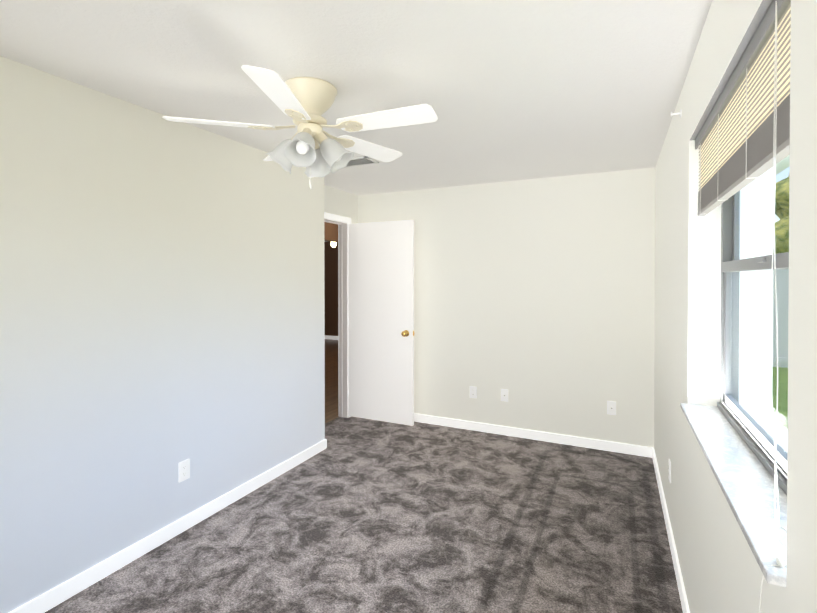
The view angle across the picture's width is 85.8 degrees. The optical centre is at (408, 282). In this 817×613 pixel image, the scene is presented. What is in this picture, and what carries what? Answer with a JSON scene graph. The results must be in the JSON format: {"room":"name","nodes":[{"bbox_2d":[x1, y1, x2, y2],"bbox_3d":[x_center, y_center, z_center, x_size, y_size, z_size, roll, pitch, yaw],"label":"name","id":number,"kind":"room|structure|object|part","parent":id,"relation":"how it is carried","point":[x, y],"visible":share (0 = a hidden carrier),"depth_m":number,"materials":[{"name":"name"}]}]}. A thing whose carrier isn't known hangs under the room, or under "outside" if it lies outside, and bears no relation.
{"room":"empty bedroom","nodes":[
{"label":"empty bedroom","id":0,"kind":"room"},
{"bbox_2d":[0,56,324,612],"bbox_3d":[-1.790,0.267,2.150,0.401,2.440,4.040,0,1,25],"label":"wall","id":1,"kind":"structure","parent":0,"point":[162,306],"depth_m":2.35,"materials":[{"name":"paint"}]},
{"bbox_2d":[9,439,326,612],"bbox_3d":[-1.601,1.444,2.133,0.063,0.085,3.953,0,1,25],"label":"baseboard","id":2,"kind":"structure","parent":1,"relation":"attached to","point":[59,594],"depth_m":2.44,"materials":[{"name":"white"}]},
{"bbox_2d":[179,459,189,481],"bbox_3d":[-1.340,1.123,2.628,0.008,0.115,0.070,0,1,25],"label":"outlet","id":3,"kind":"object","parent":1,"relation":"attached to","point":[184,469],"visible":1,"depth_m":2.63,"materials":[{"name":"white plastic"}]},
{"bbox_2d":[324,222,337,335],"bbox_3d":[-1.022,0.229,6.523,0.120,2.440,7.200,0,1,25],"label":"wall","id":4,"kind":"structure","parent":0,"point":[331,279],"depth_m":6.21,"materials":[{"name":"brown"}]},
{"bbox_2d":[325,335,337,339],"bbox_3d":[-1.460,1.368,10.717,6.340,0.090,0.015,0,1,25],"label":"baseboard","id":5,"kind":"structure","parent":4,"relation":"attached to","point":[332,337],"depth_m":10.91,"materials":[{"name":"white wood"}]},
{"bbox_2d":[325,339,338,422],"bbox_3d":[-2.829,1.469,7.834,6.340,0.057,8.000,0,1,25],"label":"floor","id":6,"kind":"structure","parent":0,"point":[331,384],"depth_m":6.53,"materials":[{"name":"brown wood"}]},
{"bbox_2d":[324,185,357,223],"bbox_3d":[-0.816,0.246,4.547,0.105,2.440,1.126,0,1,25],"label":"wall","id":7,"kind":"structure","parent":0,"point":[338,202],"depth_m":4.64,"materials":[{"name":"white paint"}]},
{"bbox_2d":[324,212,350,417],"bbox_3d":[-0.875,0.385,4.425,0.133,2.164,0.894,0,1,25],"label":"door frame","id":8,"kind":"structure","parent":7,"relation":"attached to","point":[343,330],"depth_m":4.76,"materials":[{"name":"white paint"}]},
{"bbox_2d":[347,220,414,425],"bbox_3d":[-0.298,0.405,4.595,0.788,2.071,0.179,0,1,25],"label":"door","id":9,"kind":"structure","parent":7,"relation":"in","point":[381,321],"depth_m":4.57,"materials":[{"name":"white paint"}]},
{"bbox_3d":[-0.301,0.426,4.589,0.788,1.670,0.041,0,1,25],"label":"door hardware","id":10,"kind":"part","parent":9,"relation":"part of","materials":[{"name":"white wood"}]},
{"bbox_2d":[0,0,711,194],"bbox_3d":[-0.228,-1.012,2.021,3.324,0.120,5.166,0,1,25],"label":"ceiling","id":11,"kind":"structure","parent":0,"point":[510,90],"depth_m":1.94,"materials":[{"name":"white paint"}]},
{"bbox_2d":[163,65,437,188],"bbox_3d":[-0.446,-0.705,2.158,1.216,0.497,1.248,0,1,25],"label":"ceiling fan","id":12,"kind":"object","parent":11,"relation":"hanging from","point":[305,103],"visible":1,"depth_m":2.06,"materials":[{"name":"beige"}]},
{"bbox_2d":[346,156,378,166],"bbox_3d":[-0.414,-0.960,3.501,0.300,0.010,0.200,0,1,25],"label":"ceiling vent","id":13,"kind":"object","parent":11,"relation":"in","point":[359,161],"visible":0.67,"depth_m":3.49,"materials":[{"name":"white metal"}]},
{"bbox_2d":[45,416,682,612],"bbox_3d":[-0.228,1.518,2.043,3.324,0.060,5.166,0,1,25],"label":"floor carpet","id":14,"kind":"object","parent":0,"point":[360,515],"visible":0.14,"depth_m":2.54,"materials":[{"name":"grey carpet"}]},
{"bbox_2d":[358,167,654,447],"bbox_3d":[0.858,0.248,4.321,3.324,2.440,0.100,0,1,25],"label":"wall","id":15,"kind":"structure","parent":0,"point":[535,298],"depth_m":4.10,"materials":[{"name":"white paint"}]},
{"bbox_2d":[470,386,476,397],"bbox_3d":[0.641,1.090,4.371,0.070,0.115,0.008,0,1,25],"label":"electrical outlet","id":16,"kind":"object","parent":15,"relation":"attached to","point":[473,391],"visible":1,"depth_m":4.37,"materials":[{"name":"white plastic"}]},
{"bbox_2d":[501,389,507,401],"bbox_3d":[0.923,1.085,4.232,0.070,0.115,0.016,0,1,25],"label":"outlet","id":17,"kind":"object","parent":15,"relation":"attached to","point":[504,394],"visible":1,"depth_m":4.23,"materials":[{"name":"white plastic"}]},
{"bbox_2d":[414,413,651,457],"bbox_3d":[0.746,1.425,4.321,2.919,0.085,0.013,0,1,25],"label":"baseboard","id":18,"kind":"structure","parent":15,"relation":"attached to","point":[637,450],"depth_m":4.09,"materials":[{"name":"white wood"}]},
{"bbox_2d":[607,401,615,414],"bbox_3d":[1.771,1.093,3.835,0.070,0.115,0.008,0,1,25],"label":"outlet","id":19,"kind":"object","parent":15,"relation":"attached to","point":[611,407],"visible":1,"depth_m":3.83,"materials":[{"name":"white plastic"}]},
{"bbox_2d":[654,0,816,612],"bbox_3d":[1.138,0.273,1.384,0.300,2.440,4.966,0,1,25],"label":"wall","id":20,"kind":"structure","parent":0,"point":[721,571],"depth_m":1.75,"materials":[{"name":"white paint"}]},
{"bbox_2d":[668,459,670,482],"bbox_3d":[1.531,1.102,2.578,0.008,0.115,0.070,0,1,25],"label":"outlet","id":21,"kind":"object","parent":20,"relation":"attached to","point":[669,477],"visible":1,"depth_m":2.56,"materials":[{"name":"white plastic"}]},
{"bbox_2d":[652,448,689,612],"bbox_3d":[0.994,1.450,1.455,0.013,0.085,4.953,0,1,25],"label":"baseboard","id":22,"kind":"structure","parent":20,"relation":"attached to","point":[682,594],"depth_m":2.40,"materials":[{"name":"white"}]},
{"bbox_2d":[690,0,772,139],"bbox_3d":[1.028,-0.625,1.352,0.118,0.002,1.265,0,1,25],"label":"lining","id":23,"kind":"object","parent":20,"relation":"attached to","point":[763,8],"visible":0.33,"depth_m":1.22,"materials":[{"name":"grey paint"}]},
{"bbox_2d":[680,403,786,587],"bbox_3d":[1.019,0.553,1.366,0.158,0.020,1.265,0,1,25],"label":"window sill","id":24,"kind":"structure","parent":20,"relation":"attached to","point":[744,477],"depth_m":1.18,"materials":[{"name":"stone"}]},
{"bbox_2d":[717,157,788,494],"bbox_3d":[1.102,-0.041,1.322,0.074,1.170,1.267,0,1,25],"label":"window","id":25,"kind":"structure","parent":20,"relation":"in","point":[756,436],"depth_m":1.79,"materials":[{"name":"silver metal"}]},
{"bbox_2d":[695,0,790,612],"bbox_3d":[0.985,0.285,1.380,0.095,1.817,1.255,0,1,25],"label":"window blind","id":26,"kind":"object","parent":25,"relation":"attached to","point":[742,139],"visible":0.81,"depth_m":1.14,"materials":[{"name":"grey fabric"}]},
{"bbox_3d":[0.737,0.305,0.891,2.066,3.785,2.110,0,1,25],"label":"cord","id":27,"kind":"part","parent":26,"relation":"part of","materials":[{"name":"white fabric"}]},
{"bbox_3d":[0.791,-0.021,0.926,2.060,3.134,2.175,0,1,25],"label":"cord","id":28,"kind":"part","parent":26,"relation":"part of","materials":[{"name":"white fabric"}]},
{"bbox_2d":[776,155,789,174],"bbox_3d":[2.046,-0.989,2.179,0.650,0.150,12.000,0,1,25],"label":"soffit","id":29,"kind":"structure","parent":20,"relation":"attached to","point":[785,161],"depth_m":3.44,"materials":[{"name":"white"}]},
{"label":"outside","id":30,"kind":"structure","parent":0,"visible":0},
{"bbox_2d":[772,367,787,430],"bbox_3d":[24.666,1.814,4.752,39.336,0.100,60.000,0,1,25],"label":"grass","id":31,"kind":"structure","parent":30,"point":[783,379],"depth_m":6.81,"materials":[{"name":"green plant"}]},
{"bbox_2d":[773,269,788,367],"bbox_3d":[12.363,0.598,6.689,15.236,2.300,0.110,0,1,25],"label":"fence","id":32,"kind":"object","parent":31,"relation":"on","point":[781,277],"depth_m":8.96,"materials":[{"name":"white"}]},
{"bbox_2d":[773,177,788,253],"bbox_3d":[14.203,-1.370,14.222,5.455,6.122,5.683,0,1,25],"label":"tree","id":33,"kind":"object","parent":31,"relation":"on","point":[780,229],"depth_m":13.52,"materials":[{"name":"green plant"}]}
]}

